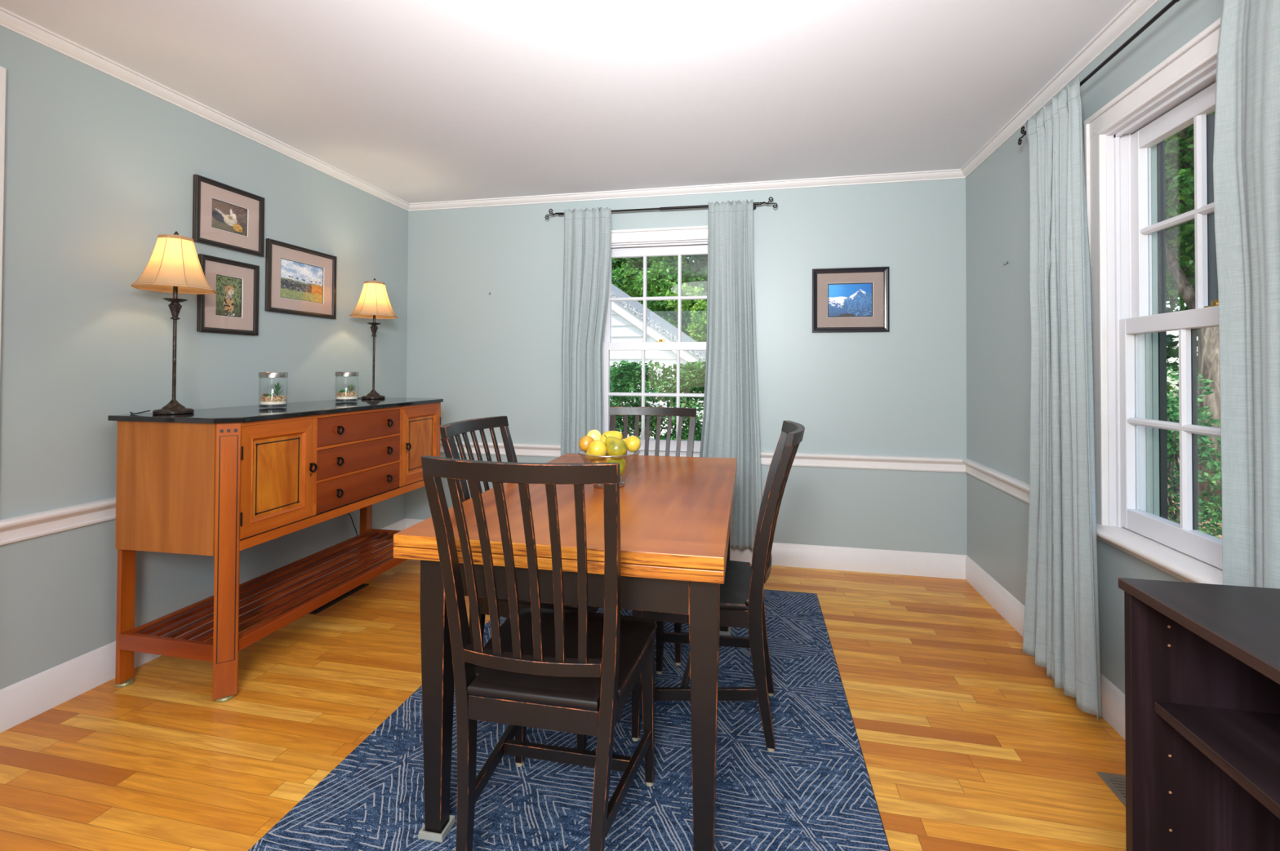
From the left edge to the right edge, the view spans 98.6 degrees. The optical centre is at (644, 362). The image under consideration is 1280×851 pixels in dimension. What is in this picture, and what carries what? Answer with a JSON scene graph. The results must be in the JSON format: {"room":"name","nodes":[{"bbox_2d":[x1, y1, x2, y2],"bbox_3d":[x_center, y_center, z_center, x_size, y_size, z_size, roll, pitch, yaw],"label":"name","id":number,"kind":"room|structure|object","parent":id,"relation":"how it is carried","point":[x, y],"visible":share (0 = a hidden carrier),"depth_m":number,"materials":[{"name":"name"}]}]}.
{"room":"dining room","nodes":[
{"label":"dining room","id":0,"kind":"room"},
{"bbox_2d":[0,25,408,689],"bbox_3d":[-2.146,0.029,1.613,0.140,2.284,4.740,0,-1,12],"label":"wall","id":1,"kind":"structure","parent":0,"point":[98,166],"depth_m":2.05,"materials":[{"name":"paint"}]},
{"bbox_2d":[0,66,6,365],"bbox_3d":[-2.207,0.112,1.239,0.151,2.108,1.045,0,-1,12],"label":"door frame","id":2,"kind":"structure","parent":1,"relation":"in","point":[2,70],"depth_m":1.74,"materials":[{"name":"white paint"}]},
{"bbox_2d":[0,497,115,546],"bbox_3d":[-1.826,0.555,2.750,0.034,0.079,2.090,0,-1,12],"label":"trim","id":3,"kind":"structure","parent":1,"relation":"attached to","point":[17,529],"depth_m":1.87,"materials":[{"name":"white paint"}]},
{"bbox_2d":[0,518,405,733],"bbox_3d":[-1.839,1.121,2.745,0.012,0.132,2.090,0,-1,12],"label":"baseboard","id":4,"kind":"structure","parent":1,"relation":"attached to","point":[21,701],"depth_m":1.91,"materials":[{"name":"white paint"}]},
{"bbox_2d":[0,6,409,211],"bbox_3d":[-2.067,-1.093,1.541,0.040,0.041,4.600,0,-1,12],"label":"trim","id":5,"kind":"structure","parent":1,"relation":"attached to","point":[10,20],"depth_m":2.23,"materials":[{"name":"white paint"}]},
{"bbox_2d":[196,253,259,335],"bbox_3d":[-1.881,-0.297,2.500,0.021,0.335,0.283,0,-1,12],"label":"framed picture","id":6,"kind":"object","parent":1,"relation":"attached to","point":[233,308],"visible":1,"depth_m":2.50,"materials":[{"name":"brown wood"}]},
{"bbox_2d":[216,275,240,316],"bbox_3d":[-1.887,-0.298,2.502,0.001,0.175,0.120,0,-1,12],"label":"print","id":7,"kind":"object","parent":6,"relation":"attached to","point":[228,289],"depth_m":2.50},
{"bbox_2d":[192,174,264,257],"bbox_3d":[-1.879,-0.655,2.504,0.021,0.287,0.332,0,-1,12],"label":"framed picture","id":8,"kind":"object","parent":1,"relation":"attached to","point":[224,216],"visible":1,"depth_m":2.49,"materials":[{"name":"brown wood"}]},
{"bbox_2d":[212,199,246,235],"bbox_3d":[-1.886,-0.657,2.506,0.001,0.122,0.167,0,-1,12],"label":"print","id":9,"kind":"object","parent":8,"relation":"attached to","point":[225,216],"depth_m":2.50},
{"bbox_2d":[264,238,337,319],"bbox_3d":[-1.797,-0.425,2.907,0.021,0.356,0.445,0,-1,12],"label":"framed picture","id":10,"kind":"object","parent":1,"relation":"attached to","point":[300,281],"visible":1,"depth_m":2.89,"materials":[{"name":"paper"}]},
{"bbox_2d":[280,258,322,302],"bbox_3d":[-1.804,-0.424,2.908,0.001,0.192,0.274,0,-1,12],"label":"print","id":11,"kind":"object","parent":10,"relation":"attached to","point":[299,281],"depth_m":2.90},
{"bbox_2d":[0,548,1125,850],"bbox_3d":[-0.365,1.204,1.233,3.785,0.060,4.740,0,-1,12],"label":"floor","id":12,"kind":"structure","parent":0,"point":[967,744],"depth_m":1.75,"materials":[{"name":"brown wood"}]},
{"bbox_2d":[107,397,443,702],"bbox_3d":[-1.548,0.694,2.607,0.533,0.985,1.384,0,-1,12],"label":"sideboard","id":13,"kind":"object","parent":12,"relation":"on","point":[223,482],"visible":0.93,"depth_m":2.04,"materials":[{"name":"brown wood"}]},
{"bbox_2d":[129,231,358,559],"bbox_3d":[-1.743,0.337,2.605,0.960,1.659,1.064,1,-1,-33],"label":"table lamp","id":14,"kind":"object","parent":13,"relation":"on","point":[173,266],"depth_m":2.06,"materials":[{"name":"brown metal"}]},
{"bbox_2d":[173,286,177,298],"bbox_3d":[-1.782,-0.276,2.094,0.024,0.089,0.024,0,-1,-11],"label":"socket","id":15,"kind":"object","parent":14,"relation":"attached to","point":[175,288],"depth_m":2.09,"materials":[{"name":"brown metal"}]},
{"bbox_2d":[258,372,288,408],"bbox_3d":[-1.610,0.121,2.390,0.106,0.154,0.106,0,-1,12],"label":"terrarium","id":16,"kind":"object","parent":13,"relation":"on","point":[266,401],"visible":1,"depth_m":2.36,"materials":[{"name":"glass"}]},
{"bbox_2d":[272,381,282,395],"bbox_3d":[-1.597,0.117,2.394,0.062,0.068,0.057,0,-1,12],"label":"spiky plant","id":17,"kind":"object","parent":16,"relation":"on","point":[277,387],"depth_m":2.39,"materials":[{"name":"green plant"}]},
{"bbox_2d":[334,372,358,402],"bbox_3d":[-1.522,0.127,2.819,0.106,0.154,0.106,0,-1,12],"label":"terrarium","id":18,"kind":"object","parent":13,"relation":"on","point":[343,396],"visible":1,"depth_m":2.79,"materials":[{"name":"glass"}]},
{"bbox_2d":[346,384,355,391],"bbox_3d":[-1.506,0.133,2.833,0.053,0.042,0.045,0,-1,44],"label":"spiky plant","id":19,"kind":"object","parent":18,"relation":"on","point":[350,387],"depth_m":2.83,"materials":[{"name":"green plant"}]},
{"bbox_2d":[349,278,398,399],"bbox_3d":[-1.553,-0.138,3.166,0.243,0.694,0.243,0,-1,33],"label":"table lamp","id":20,"kind":"object","parent":13,"relation":"on","point":[373,303],"visible":1,"depth_m":3.12,"materials":[{"name":"brown metal"}]},
{"bbox_2d":[308,583,368,614],"bbox_3d":[-1.562,1.187,2.782,0.110,0.004,0.365,0,-1,12],"label":"floor vent","id":21,"kind":"object","parent":12,"relation":"in","point":[316,611],"visible":0.41,"depth_m":2.75,"materials":[{"name":"black metal"}]},
{"bbox_2d":[248,589,890,850],"bbox_3d":[-0.085,1.178,1.788,1.507,0.009,2.440,0,-1,11],"label":"area rug","id":22,"kind":"object","parent":12,"relation":"on","point":[814,792],"visible":0.59,"depth_m":1.54,"materials":[{"name":"blue carpet"}]},
{"bbox_2d":[417,815,455,843],"bbox_3d":[-0.515,1.157,1.371,0.066,0.018,0.066,0,-1,10],"label":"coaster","id":23,"kind":"object","parent":22,"relation":"on","point":[423,835],"visible":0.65,"depth_m":1.34,"materials":[{"name":"white plastic"}]},
{"bbox_2d":[439,416,599,750],"bbox_3d":[-0.380,0.691,1.899,0.548,0.966,0.428,0,-1,13],"label":"dining chair","id":24,"kind":"object","parent":22,"relation":"on","point":[448,431],"visible":0.23,"depth_m":1.87,"materials":[{"name":"black paint"}]},
{"bbox_2d":[421,455,657,850],"bbox_3d":[-0.218,0.684,1.334,0.428,0.966,0.548,0,-1,11],"label":"dining chair","id":25,"kind":"object","parent":22,"relation":"on","point":[557,668],"visible":1,"depth_m":1.18,"materials":[{"name":"black paint"}]},
{"bbox_2d":[393,453,737,850],"bbox_3d":[-0.098,0.795,1.904,0.816,0.742,1.345,0,-1,12],"label":"dining table","id":26,"kind":"object","parent":22,"relation":"on","point":[676,512],"visible":0.7,"depth_m":1.34,"materials":[{"name":"brown wood"}]},
{"bbox_2d":[577,449,639,488],"bbox_3d":[-0.121,0.364,1.887,0.214,0.119,0.214,0,-1,12],"label":"fruit bowl","id":27,"kind":"object","parent":26,"relation":"on","point":[597,486],"visible":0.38,"depth_m":1.86,"materials":[{"name":"clear glass"}]},
{"bbox_2d":[578,435,594,452],"bbox_3d":[-0.197,0.284,1.887,0.055,0.064,0.055,0,-1,-1],"label":"pear","id":28,"kind":"object","parent":27,"relation":"in","point":[584,442],"visible":0.66,"depth_m":1.87,"materials":[{"name":"yellow food"}]},
{"bbox_2d":[586,430,601,440],"bbox_3d":[-0.176,0.269,1.932,0.055,0.064,0.055,0,-1,-1],"label":"pear","id":29,"kind":"object","parent":27,"relation":"on","point":[595,435],"visible":0.48,"depth_m":1.91,"materials":[{"name":"yellow food"}]},
{"bbox_2d":[583,440,607,461],"bbox_3d":[-0.159,0.297,1.851,0.063,0.071,0.069,1,-1,-43],"label":"pear","id":30,"kind":"object","parent":27,"relation":"in","point":[597,447],"visible":0.97,"depth_m":1.83,"materials":[{"name":"yellow food"}]},
{"bbox_2d":[590,457,606,463],"bbox_3d":[-0.155,0.348,1.888,0.060,0.075,0.059,0,-1,42],"label":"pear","id":31,"kind":"object","parent":27,"relation":"in","point":[599,460],"visible":0.23,"depth_m":1.87,"materials":[{"name":"orange food"}]},
{"bbox_2d":[603,453,612,462],"bbox_3d":[-0.118,0.348,1.923,0.056,0.069,0.056,0,-1,33],"label":"pear","id":32,"kind":"object","parent":27,"relation":"in","point":[606,455],"visible":0.08,"depth_m":1.90,"materials":[{"name":"orange food"}]},
{"bbox_2d":[600,431,624,444],"bbox_3d":[-0.118,0.275,1.922,0.076,0.072,0.072,0,-1,38],"label":"pear","id":33,"kind":"object","parent":32,"relation":"on","point":[616,434],"visible":0.49,"depth_m":1.91,"materials":[{"name":"yellow food"}]},
{"bbox_2d":[607,457,626,476],"bbox_3d":[-0.098,0.358,1.868,0.070,0.069,0.069,0,-1,1],"label":"pear","id":34,"kind":"object","parent":27,"relation":"in","point":[622,462],"visible":0.49,"depth_m":1.85,"materials":[{"name":"yellow food"}]},
{"bbox_2d":[604,435,626,459],"bbox_3d":[-0.092,0.285,1.849,0.070,0.080,0.070,1,-1,-27],"label":"pear","id":35,"kind":"object","parent":34,"relation":"on","point":[615,446],"visible":0.98,"depth_m":1.83,"materials":[{"name":"food"}]},
{"bbox_2d":[622,435,640,452],"bbox_3d":[-0.048,0.280,1.899,0.078,0.056,0.055,0,-1,42],"label":"pear","id":36,"kind":"object","parent":27,"relation":"in","point":[633,442],"visible":0.73,"depth_m":1.87,"materials":[{"name":"yellow food"}]},
{"bbox_2d":[608,407,696,666],"bbox_3d":[-0.006,0.699,2.433,0.428,0.966,0.548,0,-1,11],"label":"dining chair","id":37,"kind":"object","parent":22,"relation":"on","point":[669,412],"visible":0.22,"depth_m":2.65,"materials":[{"name":"black paint"}]},
{"bbox_2d":[631,420,804,752],"bbox_3d":[0.255,0.693,1.853,0.548,0.966,0.428,0,-1,13],"label":"dining chair","id":38,"kind":"object","parent":22,"relation":"on","point":[743,587],"visible":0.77,"depth_m":1.69,"materials":[{"name":"black paint"}]},
{"bbox_2d":[719,626,731,635],"bbox_3d":[0.346,1.175,2.412,0.066,0.018,0.066,0,-1,10],"label":"cup","id":39,"kind":"object","parent":22,"relation":"on","point":[721,633],"visible":0.39,"depth_m":2.38,"materials":[{"name":"grey"}]},
{"bbox_2d":[1096,772,1125,807],"bbox_3d":[1.337,1.182,1.429,0.127,0.004,0.304,0,-1,12],"label":"floor vent","id":40,"kind":"object","parent":12,"relation":"in","point":[1116,783],"visible":0.23,"depth_m":1.55,"materials":[{"name":"grey metal"}]},
{"bbox_2d":[1118,577,1279,850],"bbox_3d":[1.012,0.794,0.634,0.350,0.758,0.818,0,-1,12],"label":"bookcase","id":41,"kind":"object","parent":12,"relation":"on","point":[1202,660],"visible":1,"depth_m":1.01,"materials":[{"name":"brown wood"}]},
{"bbox_2d":[0,0,1131,203],"bbox_3d":[-0.355,-1.139,1.264,3.785,0.060,4.740,0,-1,12],"label":"ceiling","id":42,"kind":"structure","parent":0,"point":[417,101],"depth_m":2.12,"materials":[{"name":"paint"}]},
{"bbox_2d":[404,177,967,555],"bbox_3d":[0.100,0.064,3.502,3.505,2.284,0.140,0,-1,12],"label":"wall","id":43,"kind":"structure","parent":0,"point":[901,391],"depth_m":3.26,"materials":[{"name":"paint"}]},
{"bbox_2d":[440,440,560,457],"bbox_3d":[-1.009,0.570,3.632,1.282,0.079,0.034,0,-1,12],"label":"trim","id":44,"kind":"structure","parent":43,"relation":"attached to","point":[521,449],"depth_m":3.58,"materials":[{"name":"white paint"}]},
{"bbox_2d":[602,225,707,457],"bbox_3d":[0.109,-0.095,3.499,0.956,1.480,0.266,0,-1,12],"label":"window","id":45,"kind":"structure","parent":43,"relation":"in","point":[678,242],"depth_m":3.48,"materials":[{"name":"white paint"}]},
{"bbox_2d":[608,350,704,440],"bbox_3d":[0.102,0.207,3.466,0.670,0.565,0.020,0,-1,12],"label":"grille","id":46,"kind":"object","parent":45,"relation":"attached to","point":[642,394],"depth_m":3.48,"materials":[{"name":"white plastic"}]},
{"bbox_2d":[610,254,706,342],"bbox_3d":[0.113,-0.404,3.515,0.676,0.552,0.020,0,-1,12],"label":"grille","id":47,"kind":"object","parent":45,"relation":"attached to","point":[679,298],"depth_m":3.52,"materials":[{"name":"white plastic"}]},
{"bbox_2d":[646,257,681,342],"bbox_3d":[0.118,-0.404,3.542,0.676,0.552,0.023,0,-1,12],"label":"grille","id":48,"kind":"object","parent":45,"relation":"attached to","point":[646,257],"depth_m":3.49,"materials":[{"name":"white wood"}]},
{"bbox_2d":[545,196,777,219],"bbox_3d":[0.081,-0.940,3.401,1.442,0.072,0.092,0,-1,12],"label":"curtain rod","id":49,"kind":"object","parent":43,"relation":"attached to","point":[763,202],"visible":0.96,"depth_m":3.34,"materials":[{"name":"brown metal"}]},
{"bbox_2d":[560,207,611,456],"bbox_3d":[-0.367,0.064,3.427,0.322,2.054,0.079,0,-1,12],"label":"curtain","id":50,"kind":"object","parent":49,"relation":"hanging from","point":[587,233],"visible":0.77,"depth_m":3.43,"materials":[{"name":"fabric"}]},
{"bbox_2d":[699,199,761,551],"bbox_3d":[0.494,0.069,3.257,0.406,2.054,0.072,0,-1,12],"label":"curtain","id":51,"kind":"object","parent":49,"relation":"hanging from","point":[731,422],"visible":0.85,"depth_m":3.25,"materials":[{"name":"fabric"}]},
{"bbox_2d":[405,518,966,579],"bbox_3d":[0.080,1.138,3.413,3.505,0.132,0.012,0,-1,12],"label":"baseboard","id":52,"kind":"structure","parent":43,"relation":"attached to","point":[802,556],"depth_m":3.17,"materials":[{"name":"white paint"}]},
{"bbox_2d":[408,168,964,211],"bbox_3d":[0.086,-1.059,3.428,3.505,0.041,0.040,0,-1,12],"label":"trim","id":53,"kind":"structure","parent":43,"relation":"attached to","point":[955,173],"depth_m":3.37,"materials":[{"name":"white paint"}]},
{"bbox_2d":[812,266,889,333],"bbox_3d":[1.196,-0.362,3.200,0.424,0.374,0.021,0,-1,12],"label":"framed picture","id":54,"kind":"object","parent":43,"relation":"attached to","point":[845,300],"visible":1,"depth_m":3.20,"materials":[{"name":"black wood"}]},
{"bbox_2d":[828,284,871,316],"bbox_3d":[1.197,-0.362,3.206,0.238,0.187,0.001,0,-1,12],"label":"print","id":55,"kind":"object","parent":54,"relation":"attached to","point":[844,300],"depth_m":3.21},
{"bbox_2d":[760,451,966,472],"bbox_3d":[1.178,0.574,3.186,1.263,0.079,0.034,0,-1,12],"label":"trim","id":56,"kind":"structure","parent":43,"relation":"attached to","point":[804,460],"depth_m":3.16,"materials":[{"name":"white paint"}]},
{"bbox_2d":[965,0,1222,694],"bbox_3d":[1.425,0.035,0.884,0.140,2.284,4.740,0,-1,12],"label":"wall","id":57,"kind":"structure","parent":0,"point":[998,325],"depth_m":2.53,"materials":[{"name":"paint"}]},
{"bbox_2d":[962,458,1029,503],"bbox_3d":[1.667,0.567,2.505,0.034,0.079,1.172,0,-1,12],"label":"trim","id":58,"kind":"structure","parent":57,"relation":"attached to","point":[1018,489],"depth_m":2.62,"materials":[{"name":"white paint"}]},
{"bbox_2d":[965,555,1124,739],"bbox_3d":[1.332,1.110,0.817,0.012,0.132,4.600,0,-1,12],"label":"baseboard","id":59,"kind":"structure","parent":57,"relation":"attached to","point":[1113,700],"depth_m":2.49,"materials":[{"name":"white paint"}]},
{"bbox_2d":[960,0,1159,177],"bbox_3d":[1.328,-1.087,0.848,0.040,0.041,4.600,0,-1,12],"label":"trim","id":60,"kind":"structure","parent":57,"relation":"attached to","point":[1135,10],"depth_m":2.03,"materials":[{"name":"white paint"}]},
{"bbox_2d":[1017,0,1180,145],"bbox_3d":[1.426,-0.947,1.456,0.092,0.067,1.712,0,-1,12],"label":"curtain rod","id":61,"kind":"object","parent":57,"relation":"attached to","point":[1172,2],"visible":0.81,"depth_m":1.63,"materials":[{"name":"brown metal"}]},
{"bbox_2d":[1022,77,1102,720],"bbox_3d":[1.475,0.084,1.968,0.078,2.092,0.456,0,-1,12],"label":"curtain","id":62,"kind":"object","parent":61,"relation":"hanging from","point":[1061,630],"visible":1,"depth_m":1.92,"materials":[{"name":"fabric"}]},
{"bbox_2d":[1213,0,1279,589],"bbox_3d":[1.304,0.070,1.049,0.064,2.094,0.493,0,-1,12],"label":"curtain","id":63,"kind":"object","parent":61,"relation":"hanging from","point":[1246,148],"visible":0.74,"depth_m":1.22,"materials":[{"name":"fabric"}]},
{"bbox_2d":[1084,17,1222,585],"bbox_3d":[1.537,-0.115,1.446,0.266,1.480,0.970,0,-1,12],"label":"window","id":64,"kind":"structure","parent":57,"relation":"in","point":[1124,140],"depth_m":1.79,"materials":[{"name":"white paint"}]},
{"bbox_2d":[1127,328,1220,530],"bbox_3d":[1.507,0.187,1.448,0.020,0.565,0.684,0,-1,12],"label":"grille","id":65,"kind":"object","parent":64,"relation":"attached to","point":[1188,427],"depth_m":1.56,"materials":[{"name":"white plastic"}]},
{"bbox_2d":[1140,114,1213,309],"bbox_3d":[1.551,-0.425,1.448,0.020,0.552,0.690,0,-1,12],"label":"grille","id":66,"kind":"object","parent":64,"relation":"attached to","point":[1202,213],"depth_m":1.56,"materials":[{"name":"white plastic"}]},
{"bbox_2d":[1191,328,1198,530],"bbox_3d":[1.528,0.187,1.444,0.011,0.565,0.684,0,-1,12],"label":"grille","id":67,"kind":"object","parent":64,"relation":"attached to","point":[1194,475],"depth_m":1.55,"materials":[{"name":"white wood"}]},
{"bbox_2d":[1206,114,1217,306],"bbox_3d":[1.577,-0.425,1.442,0.023,0.552,0.690,0,-1,12],"label":"grille","id":68,"kind":"object","parent":64,"relation":"attached to","point":[1211,266],"depth_m":1.55,"materials":[{"name":"white wood"}]},
{"label":"outside","id":69,"kind":"structure","parent":0,"visible":0},
{"bbox_2d":[1167,392,1179,497],"bbox_3d":[6.560,1.832,18.929,70.000,0.100,57.000,0,-1,12],"label":"ground","id":70,"kind":"structure","parent":69,"point":[1174,393],"depth_m":8.08,"materials":[{"name":"soil"}]},
{"bbox_2d":[611,256,675,314],"bbox_3d":[-0.561,-2.050,18.762,4.925,7.625,3.705,0,-1,12],"label":"tree","id":71,"kind":"object","parent":70,"relation":"on","point":[625,270],"visible":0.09,"depth_m":17.94,"materials":[{"name":"green plant"}]},
{"bbox_2d":[609,358,705,440],"bbox_3d":[0.241,0.770,5.089,1.682,1.626,0.759,0,-1,12],"label":"shrub","id":72,"kind":"object","parent":70,"relation":"on","point":[625,379],"visible":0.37,"depth_m":4.99,"materials":[{"name":"green plant"}]},
{"bbox_2d":[609,284,706,439],"bbox_3d":[-1.523,-0.447,10.061,6.900,4.160,5.270,0,-1,12],"label":"neighboring house","id":73,"kind":"structure","parent":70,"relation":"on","point":[627,317],"depth_m":7.34,"materials":[{"name":"grey wood"}]},
{"bbox_2d":[631,255,707,336],"bbox_3d":[0.971,-1.084,15.047,3.485,5.611,2.801,0,-1,12],"label":"tree","id":74,"kind":"object","parent":70,"relation":"on","point":[662,277],"visible":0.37,"depth_m":14.44,"materials":[{"name":"green plant"}]},
{"bbox_2d":[661,254,707,314],"bbox_3d":[3.087,-2.640,23.926,10.111,8.941,5.046,0,-1,14],"label":"tree","id":75,"kind":"object","parent":70,"relation":"on","point":[700,261],"visible":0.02,"depth_m":22.94,"materials":[{"name":"green plant"}]},
{"bbox_2d":[666,282,706,342],"bbox_3d":[1.647,-0.223,12.899,2.092,3.822,1.574,0,-1,43],"label":"tree","id":76,"kind":"object","parent":70,"relation":"on","point":[698,334],"visible":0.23,"depth_m":12.74,"materials":[{"name":"green plant"}]},
{"bbox_2d":[1164,168,1198,386],"bbox_3d":[11.406,-2.222,9.029,8.945,7.817,10.392,0,-1,12],"label":"tree","id":77,"kind":"object","parent":70,"relation":"on","point":[1171,352],"visible":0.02,"depth_m":9.80,"materials":[{"name":"green plant"}]},
{"bbox_2d":[1171,497,1222,539],"bbox_3d":[4.396,1.578,4.574,2.900,0.020,7.000,0,-1,12],"label":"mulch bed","id":78,"kind":"object","parent":70,"relation":"on","point":[1219,535],"visible":0.02,"depth_m":5.38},
{"bbox_2d":[1165,223,1195,441],"bbox_3d":[6.104,-0.383,7.898,2.715,4.068,2.967,0,-1,39],"label":"tree","id":79,"kind":"object","parent":78,"relation":"on","point":[1188,259],"visible":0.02,"depth_m":6.84,"materials":[{"name":"green plant"}]},
{"bbox_2d":[1164,111,1222,519],"bbox_3d":[5.608,-1.143,5.843,3.800,5.525,3.232,0,-1,26],"label":"tree","id":80,"kind":"object","parent":78,"relation":"on","point":[1179,147],"visible":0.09,"depth_m":5.72,"materials":[{"name":"green plant"}]},
{"bbox_2d":[1166,365,1222,539],"bbox_3d":[4.179,0.736,4.259,0.963,1.704,3.265,0,-1,12],"label":"shrub","id":81,"kind":"object","parent":78,"relation":"on","point":[1173,437],"visible":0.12,"depth_m":4.00,"materials":[{"name":"green plant"}]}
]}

